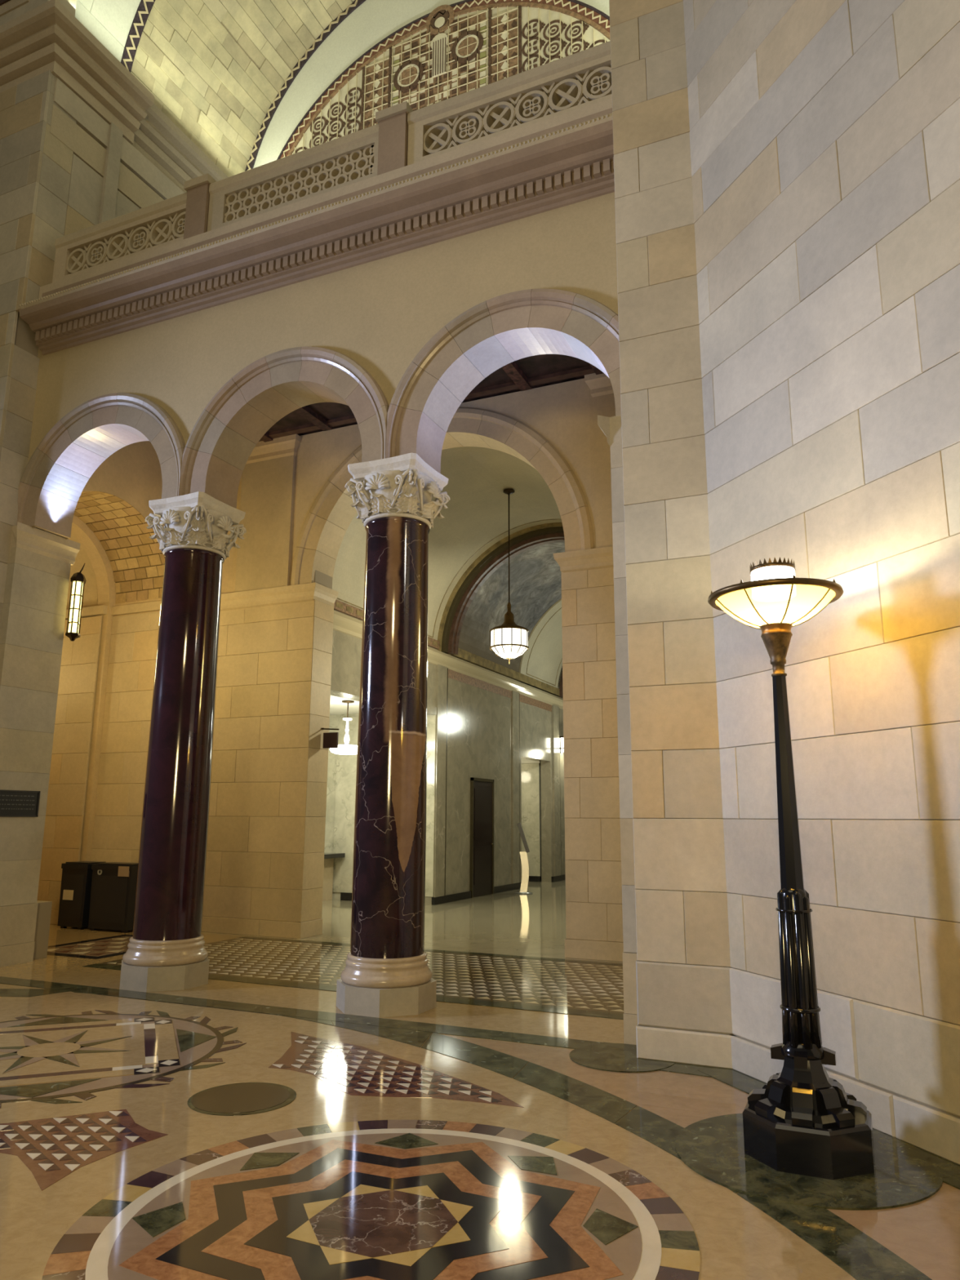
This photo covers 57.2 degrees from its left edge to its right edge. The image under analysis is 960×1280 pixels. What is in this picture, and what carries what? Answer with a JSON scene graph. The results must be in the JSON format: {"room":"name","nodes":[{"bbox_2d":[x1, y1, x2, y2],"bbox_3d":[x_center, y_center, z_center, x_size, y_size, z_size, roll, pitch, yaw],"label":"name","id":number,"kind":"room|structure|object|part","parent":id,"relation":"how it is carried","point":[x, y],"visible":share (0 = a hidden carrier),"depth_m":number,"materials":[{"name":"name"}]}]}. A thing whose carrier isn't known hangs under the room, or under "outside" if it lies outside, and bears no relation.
{"room":"grand building lobby","nodes":[
{"label":"grand building lobby","id":0,"kind":"room"},
{"bbox_2d":[0,70,76,959],"bbox_3d":[-7.087,-1.655,11.422,4.191,10.900,1.301,-5,-12,23],"label":"wall","id":1,"kind":"structure","parent":0,"point":[36,166],"depth_m":10.70,"materials":[{"name":"beige stone"}]},
{"bbox_2d":[66,533,97,609],"bbox_3d":[-7.986,-1.344,13.867,3.150,1.390,2.780,-5,-12,23],"label":"wall","id":2,"kind":"structure","parent":0,"point":[90,594],"depth_m":14.30,"materials":[{"name":"stone"}]},
{"bbox_2d":[36,440,166,924],"bbox_3d":[-7.414,0.537,13.190,4.550,7.300,2.900,-5,-12,23],"label":"wall","id":3,"kind":"structure","parent":0,"point":[94,811],"depth_m":13.57,"materials":[{"name":"stone"}]},
{"bbox_3d":[-6.010,1.845,13.649,0.250,4.930,0.140,-5,-12,23],"label":"arch rib leg","id":4,"kind":"part","parent":3,"relation":"part of","materials":[{"name":"stone"}]},
{"bbox_2d":[0,0,227,235],"bbox_3d":[-2.963,-7.154,12.131,12.000,7.000,4.495,-5,-12,23],"label":"wall","id":5,"kind":"structure","parent":0,"point":[128,156],"depth_m":11.58,"materials":[{"name":"beige stone"}]},
{"bbox_3d":[-7.148,-9.481,12.200,2.650,2.450,0.060,-5,-12,23],"label":"dark mosaic panel","id":6,"kind":"part","parent":5,"relation":"part of","materials":[{"name":"brown stone"}]},
{"bbox_3d":[-5.217,-6.467,11.418,0.045,0.410,0.850,-5,-12,23],"label":"recessed panel","id":7,"kind":"part","parent":5,"relation":"part of","materials":[{"name":"beige stone"}]},
{"bbox_3d":[-5.208,-6.875,11.497,0.060,0.340,0.850,-5,-12,23],"label":"frieze panel","id":8,"kind":"part","parent":5,"relation":"part of","materials":[{"name":"stone"}]},
{"bbox_3d":[-4.385,-6.092,13.254,0.045,0.410,2.850,-5,-12,23],"label":"recessed panel","id":9,"kind":"part","parent":5,"relation":"part of","materials":[{"name":"beige stone"}]},
{"bbox_3d":[-4.376,-6.500,13.333,0.060,0.340,2.850,-5,-12,23],"label":"frieze panel","id":10,"kind":"part","parent":5,"relation":"part of","materials":[{"name":"stone"}]},
{"bbox_2d":[74,490,164,604],"bbox_3d":[-5.842,-1.523,12.931,1.142,1.390,2.780,-5,-12,23],"label":"vault","id":11,"kind":"object","parent":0,"point":[136,562],"visible":0.58,"depth_m":13.75,"materials":[{"name":"brown"}]},
{"bbox_2d":[75,0,355,177],"bbox_3d":[-1.398,-9.877,12.226,8.300,4.150,4.250,-5,-12,23],"label":"vault","id":12,"kind":"object","parent":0,"point":[215,69],"visible":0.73,"depth_m":14.04,"materials":[{"name":"beige"}]},
{"bbox_2d":[16,191,621,539],"bbox_3d":[-1.968,-2.815,9.270,7.340,2.630,0.565,-5,-12,23],"label":"wall","id":13,"kind":"structure","parent":0,"point":[401,340],"depth_m":8.84,"materials":[{"name":"beige paint"}]},
{"bbox_2d":[18,112,614,355],"bbox_3d":[-2.078,-4.013,9.122,7.240,0.500,0.417,-5,-12,23],"label":"crown molding","id":14,"kind":"structure","parent":13,"relation":"attached to","point":[572,164],"depth_m":8.78,"materials":[{"name":"brown stone"}]},
{"bbox_2d":[38,40,612,297],"bbox_3d":[-1.972,-4.747,9.429,7.200,1.060,0.390,-5,-12,23],"label":"balustrade","id":15,"kind":"object","parent":14,"relation":"on","point":[405,143],"visible":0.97,"depth_m":9.04,"materials":[{"name":"beige stone"}]},
{"bbox_3d":[-4.226,-4.601,10.404,2.080,0.540,0.160,-5,-12,23],"label":"panel frame","id":16,"kind":"part","parent":15,"relation":"part of","materials":[{"name":"beige stone"}]},
{"bbox_3d":[-4.216,-4.938,10.491,2.080,0.155,0.240,-5,-12,23],"label":"handrail","id":17,"kind":"part","parent":15,"relation":"part of","materials":[{"name":"beige stone"}]},
{"bbox_3d":[-1.992,-4.787,9.429,2.190,0.540,0.160,-5,-12,23],"label":"panel frame","id":18,"kind":"part","parent":15,"relation":"part of","materials":[{"name":"beige stone"}]},
{"bbox_3d":[-1.982,-5.124,9.516,2.190,0.155,0.240,-5,-12,23],"label":"handrail","id":19,"kind":"part","parent":15,"relation":"part of","materials":[{"name":"beige stone"}]},
{"bbox_3d":[0.317,-5.316,8.513,2.180,0.155,0.240,-5,-12,23],"label":"handrail","id":20,"kind":"part","parent":15,"relation":"part of","materials":[{"name":"beige stone"}]},
{"bbox_3d":[0.307,-4.979,8.427,2.180,0.540,0.160,-5,-12,23],"label":"panel frame","id":21,"kind":"part","parent":15,"relation":"part of","materials":[{"name":"beige stone"}]},
{"bbox_2d":[329,695,359,715],"bbox_3d":[-3.075,1.040,15.978,2.680,0.140,4.500,-5,-12,23],"label":"ceiling","id":22,"kind":"structure","parent":0,"point":[337,707],"depth_m":16.74,"materials":[{"name":"white paint"}]},
{"bbox_2d":[329,700,357,755],"bbox_3d":[-2.391,1.580,15.837,0.600,0.960,0.600,-5,-12,23],"label":"pendant","id":23,"kind":"object","parent":22,"relation":"hanging from","point":[346,748],"visible":0.95,"depth_m":15.61,"materials":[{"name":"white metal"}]},
{"bbox_3d":[-2.393,1.963,15.760,0.600,0.180,0.600,-5,-12,23],"label":"lamp shade","id":24,"kind":"part","parent":23,"relation":"part of","materials":[{"name":"white glass"}]},
{"bbox_3d":[-2.392,1.639,15.825,0.160,0.480,0.160,-5,-12,23],"label":"glass stem","id":25,"kind":"part","parent":23,"relation":"part of","materials":[{"name":"white glass"}]},
{"bbox_2d":[324,713,435,901],"bbox_3d":[-2.983,2.874,15.562,2.900,3.700,4.500,-5,-12,23],"label":"wall","id":26,"kind":"structure","parent":0,"point":[341,768],"depth_m":17.52,"materials":[{"name":"beige stone"}]},
{"bbox_3d":[-2.641,3.262,17.603,0.596,3.450,0.025,-5,-12,23],"label":"marble panel","id":27,"kind":"part","parent":26,"relation":"part of","materials":[{"name":"grey stone"}]},
{"bbox_3d":[-1.795,4.950,16.850,2.030,0.150,0.050,-5,-12,23],"label":"baseboard","id":28,"kind":"part","parent":26,"relation":"part of","materials":[{"name":"black stone"}]},
{"bbox_2d":[201,373,634,961],"bbox_3d":[-0.990,0.345,12.087,8.300,7.300,0.630,-5,-12,23],"label":"wall","id":29,"kind":"structure","parent":0,"point":[264,863],"depth_m":12.30,"materials":[{"name":"beige stone"}]},
{"bbox_2d":[320,728,338,748],"bbox_3d":[-2.150,1.397,12.549,0.311,0.290,0.060,-5,-12,23],"label":"sign","id":30,"kind":"object","parent":29,"relation":"attached to","point":[330,739],"visible":1,"depth_m":12.52,"materials":[{"name":"brown metal"}]},
{"bbox_3d":[-2.141,1.274,12.570,0.291,0.040,0.020,-5,-12,23],"label":"bracket arm","id":31,"kind":"part","parent":30,"relation":"part of","materials":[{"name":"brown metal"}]},
{"bbox_2d":[244,0,609,171],"bbox_3d":[-0.408,-7.421,13.524,8.400,8.100,0.345,-5,-12,23],"label":"wall","id":32,"kind":"structure","parent":0,"point":[363,24],"depth_m":14.83,"materials":[{"name":"white paint"}]},
{"bbox_2d":[276,0,610,159],"bbox_3d":[-0.658,-6.811,13.337,7.060,6.628,0.078,-5,-12,23],"label":"tympanum","id":33,"kind":"object","parent":32,"relation":"attached to","point":[453,50],"visible":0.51,"depth_m":13.73,"materials":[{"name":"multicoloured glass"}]},
{"bbox_2d":[258,354,603,442],"bbox_3d":[-3.393,-3.479,12.075,13.300,0.330,3.600,-5,-12,23],"label":"ceiling","id":34,"kind":"structure","parent":0,"point":[531,372],"depth_m":11.80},
{"bbox_2d":[330,609,565,905],"bbox_3d":[0.460,3.204,20.020,0.430,4.850,15.800,-5,-12,23],"label":"wall","id":35,"kind":"structure","parent":0,"point":[487,721],"depth_m":19.04,"materials":[{"name":"grey stone"}]},
{"bbox_3d":[0.558,0.975,20.319,0.150,0.300,15.600,-5,-12,23],"label":"hall cornice","id":36,"kind":"part","parent":35,"relation":"part of","materials":[{"name":"beige stone"}]},
{"bbox_3d":[-0.536,5.016,17.120,0.065,0.140,1.660,-5,-12,23],"label":"baseboard","id":37,"kind":"part","parent":35,"relation":"part of","materials":[{"name":"black stone"}]},
{"bbox_3d":[-0.452,2.829,17.780,0.025,4.410,1.190,-5,-12,23],"label":"marble panel","id":38,"kind":"part","parent":35,"relation":"part of","materials":[{"name":"grey stone"}]},
{"bbox_3d":[0.024,1.924,19.044,0.025,2.130,1.120,-5,-12,23],"label":"marble panel","id":39,"kind":"part","parent":35,"relation":"part of","materials":[{"name":"grey stone"}]},
{"bbox_2d":[469,777,493,897],"bbox_3d":[0.069,4.150,18.575,0.102,2.420,1.120,-5,-12,23],"label":"door","id":40,"kind":"structure","parent":35,"relation":"in","point":[482,790],"depth_m":18.52,"materials":[{"name":"black wood"}]},
{"bbox_3d":[0.059,4.136,18.583,0.010,1.950,0.840,-5,-12,23],"label":"panel","id":41,"kind":"part","parent":40,"relation":"part of","materials":[{"name":"black wood"}]},
{"bbox_3d":[0.475,3.247,19.826,0.025,4.410,1.120,-5,-12,23],"label":"marble panel","id":42,"kind":"part","parent":35,"relation":"part of","materials":[{"name":"grey stone"}]},
{"bbox_3d":[0.625,5.539,19.681,0.065,0.140,1.820,-5,-12,23],"label":"baseboard","id":43,"kind":"part","parent":35,"relation":"part of","materials":[{"name":"black stone"}]},
{"bbox_3d":[2.760,6.501,24.391,0.065,0.140,4.500,-5,-12,23],"label":"baseboard","id":44,"kind":"part","parent":35,"relation":"part of","materials":[{"name":"black stone"}]},
{"bbox_2d":[559,736,564,753],"bbox_3d":[2.352,2.841,23.760,0.380,0.460,0.360,-5,-12,23],"label":"wall lantern","id":45,"kind":"object","parent":35,"relation":"attached to","point":[560,737],"visible":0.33,"depth_m":23.65,"materials":[{"name":"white glass"}]},
{"bbox_3d":[2.792,4.290,24.939,0.025,4.410,3.300,-5,-12,23],"label":"marble panel","id":46,"kind":"part","parent":35,"relation":"part of","materials":[{"name":"grey stone"}]},
{"bbox_2d":[332,446,564,654],"bbox_3d":[0.476,-1.523,14.926,4.920,2.460,4.960,-5,-12,23],"label":"vault","id":47,"kind":"object","parent":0,"point":[467,545],"visible":0.35,"depth_m":16.09,"materials":[{"name":"beige paint"}]},
{"bbox_3d":[1.312,-1.097,16.760,4.720,2.360,0.120,-5,-12,23],"label":"moulding","id":48,"kind":"part","parent":47,"relation":"part of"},
{"bbox_3d":[1.356,-1.058,16.855,4.640,2.320,0.180,-5,-12,23],"label":"moulding","id":49,"kind":"part","parent":47,"relation":"part of","materials":[{"name":"brown"}]},
{"bbox_3d":[1.405,-1.006,16.956,4.520,2.260,0.140,-5,-12,23],"label":"red moulding","id":50,"kind":"part","parent":47,"relation":"part of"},
{"bbox_3d":[1.453,-0.965,17.060,4.440,2.220,0.140,-5,-12,23],"label":"moulding","id":51,"kind":"part","parent":47,"relation":"part of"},
{"bbox_2d":[489,488,528,663],"bbox_3d":[0.493,-1.088,14.907,0.660,3.040,0.660,-5,-12,23],"label":"pendant lamp","id":52,"kind":"object","parent":47,"relation":"hanging from","point":[508,640],"visible":1,"depth_m":14.48,"materials":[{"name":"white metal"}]},
{"bbox_3d":[0.495,-1.534,14.997,0.022,2.050,0.022,0,-11,1],"label":"rod","id":53,"kind":"part","parent":52,"relation":"part of","materials":[{"name":"brown metal"}]},
{"bbox_3d":[0.487,0.226,14.642,0.600,0.160,0.600,-5,-12,23],"label":"lamp shade","id":54,"kind":"part","parent":52,"relation":"part of","materials":[{"name":"white glass"}]},
{"bbox_2d":[0,880,959,1279],"bbox_3d":[-1.382,3.685,9.925,21.000,0.132,36.000,-5,-12,23],"label":"floor","id":55,"kind":"structure","parent":0,"point":[242,1124],"depth_m":4.51,"materials":[{"name":"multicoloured stone"}]},
{"bbox_2d":[0,521,79,966],"bbox_3d":[-5.209,1.111,9.996,0.220,4.930,0.880,-5,-12,23],"label":"wall","id":56,"kind":"structure","parent":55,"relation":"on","point":[32,630],"depth_m":10.05,"materials":[{"name":"stone"}]},
{"bbox_2d":[0,789,40,817],"bbox_3d":[-5.208,1.816,9.774,0.030,0.290,0.700,-5,-12,23],"label":"wall plaque","id":57,"kind":"object","parent":56,"relation":"attached to","point":[13,803],"visible":1,"depth_m":9.86,"materials":[{"name":"brown metal"}]},
{"bbox_2d":[65,563,86,641],"bbox_3d":[-4.923,-0.470,10.725,0.180,0.981,0.156,-5,-12,23],"label":"lantern","id":58,"kind":"object","parent":56,"relation":"attached to","point":[77,580],"visible":1,"depth_m":10.68,"materials":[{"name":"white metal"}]},
{"bbox_3d":[-4.925,-0.141,10.659,0.116,0.110,0.100,-5,-12,23],"label":"glass","id":59,"kind":"part","parent":58,"relation":"part of","materials":[{"name":"white glass"}]},
{"bbox_3d":[-4.924,-0.459,10.723,0.116,0.500,0.100,-5,-12,23],"label":"glass","id":60,"kind":"part","parent":58,"relation":"part of","materials":[{"name":"white glass"}]},
{"bbox_2d":[57,861,106,929],"bbox_3d":[-5.841,3.743,12.935,0.524,0.930,0.397,-5,-12,23],"label":"recycling bin","id":61,"kind":"object","parent":55,"relation":"on","point":[77,876],"visible":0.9,"depth_m":12.75,"materials":[{"name":"black plastic"}]},
{"bbox_3d":[-5.917,3.732,12.761,0.400,0.640,0.004,-5,-12,23],"label":"panel","id":62,"kind":"part","parent":61,"relation":"part of","materials":[{"name":"black plastic"}]},
{"bbox_3d":[-5.839,3.331,13.018,0.524,0.090,0.397,-5,-12,23],"label":"lid","id":63,"kind":"part","parent":61,"relation":"part of","materials":[{"name":"black plastic"}]},
{"bbox_2d":[88,862,137,933],"bbox_3d":[-5.184,3.687,12.646,0.764,0.930,0.401,-5,-12,23],"label":"recycling bin","id":64,"kind":"object","parent":55,"relation":"on","point":[113,884],"visible":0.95,"depth_m":12.46,"materials":[{"name":"black plastic"}]},
{"bbox_3d":[-5.259,3.678,12.474,0.640,0.640,0.004,-5,-12,23],"label":"panel","id":65,"kind":"part","parent":64,"relation":"part of","materials":[{"name":"black plastic"}]},
{"bbox_3d":[-5.181,3.276,12.731,0.764,0.090,0.397,-5,-12,23],"label":"lid","id":66,"kind":"part","parent":64,"relation":"part of","materials":[{"name":"black plastic"}]},
{"bbox_2d":[119,491,246,991],"bbox_3d":[-3.070,0.955,9.058,0.951,4.885,0.951,-5,-12,23],"label":"marble column","id":67,"kind":"structure","parent":55,"relation":"on","point":[166,951],"depth_m":8.79,"materials":[{"name":"stone"}]},
{"bbox_2d":[322,853,345,901],"bbox_3d":[-3.183,4.559,16.839,0.580,0.900,1.240,-5,-12,23],"label":"counter","id":68,"kind":"object","parent":55,"relation":"on","point":[328,857],"visible":0.25,"depth_m":17.20,"materials":[{"name":"stone"}]},
{"bbox_2d":[336,453,450,1017],"bbox_3d":[-0.799,0.766,8.068,0.951,4.885,0.951,-5,-12,23],"label":"marble column","id":69,"kind":"structure","parent":55,"relation":"on","point":[387,973],"depth_m":7.77,"materials":[{"name":"stone"}]},
{"bbox_2d":[514,822,532,894],"bbox_3d":[0.936,4.730,19.102,0.400,1.500,0.440,-1,-11,4],"label":"information kiosk","id":70,"kind":"object","parent":55,"relation":"on","point":[524,860],"visible":1,"depth_m":18.98,"materials":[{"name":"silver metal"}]},
{"bbox_3d":[0.933,5.448,18.957,0.400,0.035,0.400,-1,-11,4],"label":"foot plate","id":71,"kind":"part","parent":70,"relation":"part of","materials":[{"name":"silver metal"}]},
{"bbox_3d":[0.960,5.019,19.042,0.200,0.850,0.120,-1,-11,4],"label":"curved post","id":72,"kind":"part","parent":70,"relation":"part of","materials":[{"name":"beige metal"}]},
{"bbox_2d":[597,414,637,1044],"bbox_3d":[1.246,0.553,7.078,0.310,4.930,0.690,-5,-12,23],"label":"pilaster","id":73,"kind":"object","parent":55,"relation":"on","point":[611,427],"visible":0.31,"depth_m":6.81,"materials":[{"name":"stone"}]},
{"bbox_2d":[707,557,874,1179],"bbox_3d":[1.603,1.035,4.556,0.704,2.978,0.704,-5,-12,23],"label":"floor lamp","id":74,"kind":"object","parent":55,"relation":"on","point":[804,1122],"visible":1,"depth_m":4.35,"materials":[{"name":"black metal"}]},
{"bbox_3d":[1.429,-0.138,4.875,0.242,0.162,0.243,-5,-12,23],"label":"glass pane","id":75,"kind":"part","parent":74,"relation":"part of","materials":[{"name":"white glass"}]},
{"bbox_3d":[1.418,-0.175,4.691,0.260,0.162,0.225,0,-11,1],"label":"glass pane","id":76,"kind":"part","parent":74,"relation":"part of","materials":[{"name":"white glass"}]},
{"bbox_3d":[1.529,-0.189,4.620,0.243,0.162,0.242,-5,-12,23],"label":"glass pane","id":77,"kind":"part","parent":74,"relation":"part of","materials":[{"name":"white glass"}]},
{"bbox_3d":[1.610,-0.401,4.846,0.238,0.048,0.238,-5,-12,23],"label":"crown","id":78,"kind":"part","parent":74,"relation":"part of","materials":[{"name":"brown metal"}]},
{"bbox_3d":[1.657,-0.195,4.587,0.225,0.162,0.260,11,-16,-42],"label":"glass pane","id":79,"kind":"part","parent":74,"relation":"part of","materials":[{"name":"white glass"}]},
{"bbox_3d":[1.789,-0.168,4.718,0.242,0.162,0.243,-5,-12,23],"label":"glass pane","id":80,"kind":"part","parent":74,"relation":"part of","materials":[{"name":"white glass"}]},
{"bbox_2d":[448,598,562,695],"bbox_3d":[2.797,-0.409,20.034,4.640,2.320,6.600,-5,-12,23],"label":"wall","id":81,"kind":"structure","parent":0,"point":[540,665],"depth_m":21.79,"materials":[{"name":"beige paint"}]},
{"bbox_2d":[456,542,564,680],"bbox_3d":[2.229,-0.684,18.784,4.720,2.360,3.700,-5,-12,23],"label":"mural","id":82,"kind":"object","parent":81,"relation":"attached to","point":[535,574],"depth_m":19.06},
{"bbox_2d":[520,758,541,881],"bbox_3d":[0.308,4.407,22.189,1.800,3.350,2.600,-5,-12,23],"label":"wall","id":83,"kind":"structure","parent":0,"point":[531,777],"depth_m":22.86,"materials":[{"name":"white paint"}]},
{"bbox_3d":[0.822,6.170,22.802,1.580,0.140,0.040,-5,-12,23],"label":"baseboard","id":84,"kind":"part","parent":83,"relation":"part of","materials":[{"name":"black stone"}]},
{"bbox_2d":[556,666,563,697],"bbox_3d":[4.948,0.541,24.784,4.720,2.360,4.400,-5,-12,23],"label":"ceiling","id":85,"kind":"structure","parent":0,"point":[561,691],"depth_m":23.68,"materials":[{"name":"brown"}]},
{"bbox_3d":[4.173,0.240,23.064,4.520,2.260,0.140,-5,-12,23],"label":"red moulding","id":86,"kind":"part","parent":85,"relation":"part of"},
{"bbox_2d":[608,0,959,1164],"bbox_3d":[2.736,-2.585,5.574,1.594,10.500,5.306,6,-13,-27],"label":"wall","id":87,"kind":"structure","parent":0,"point":[787,172],"depth_m":5.62,"materials":[{"name":"beige stone"}]}
]}

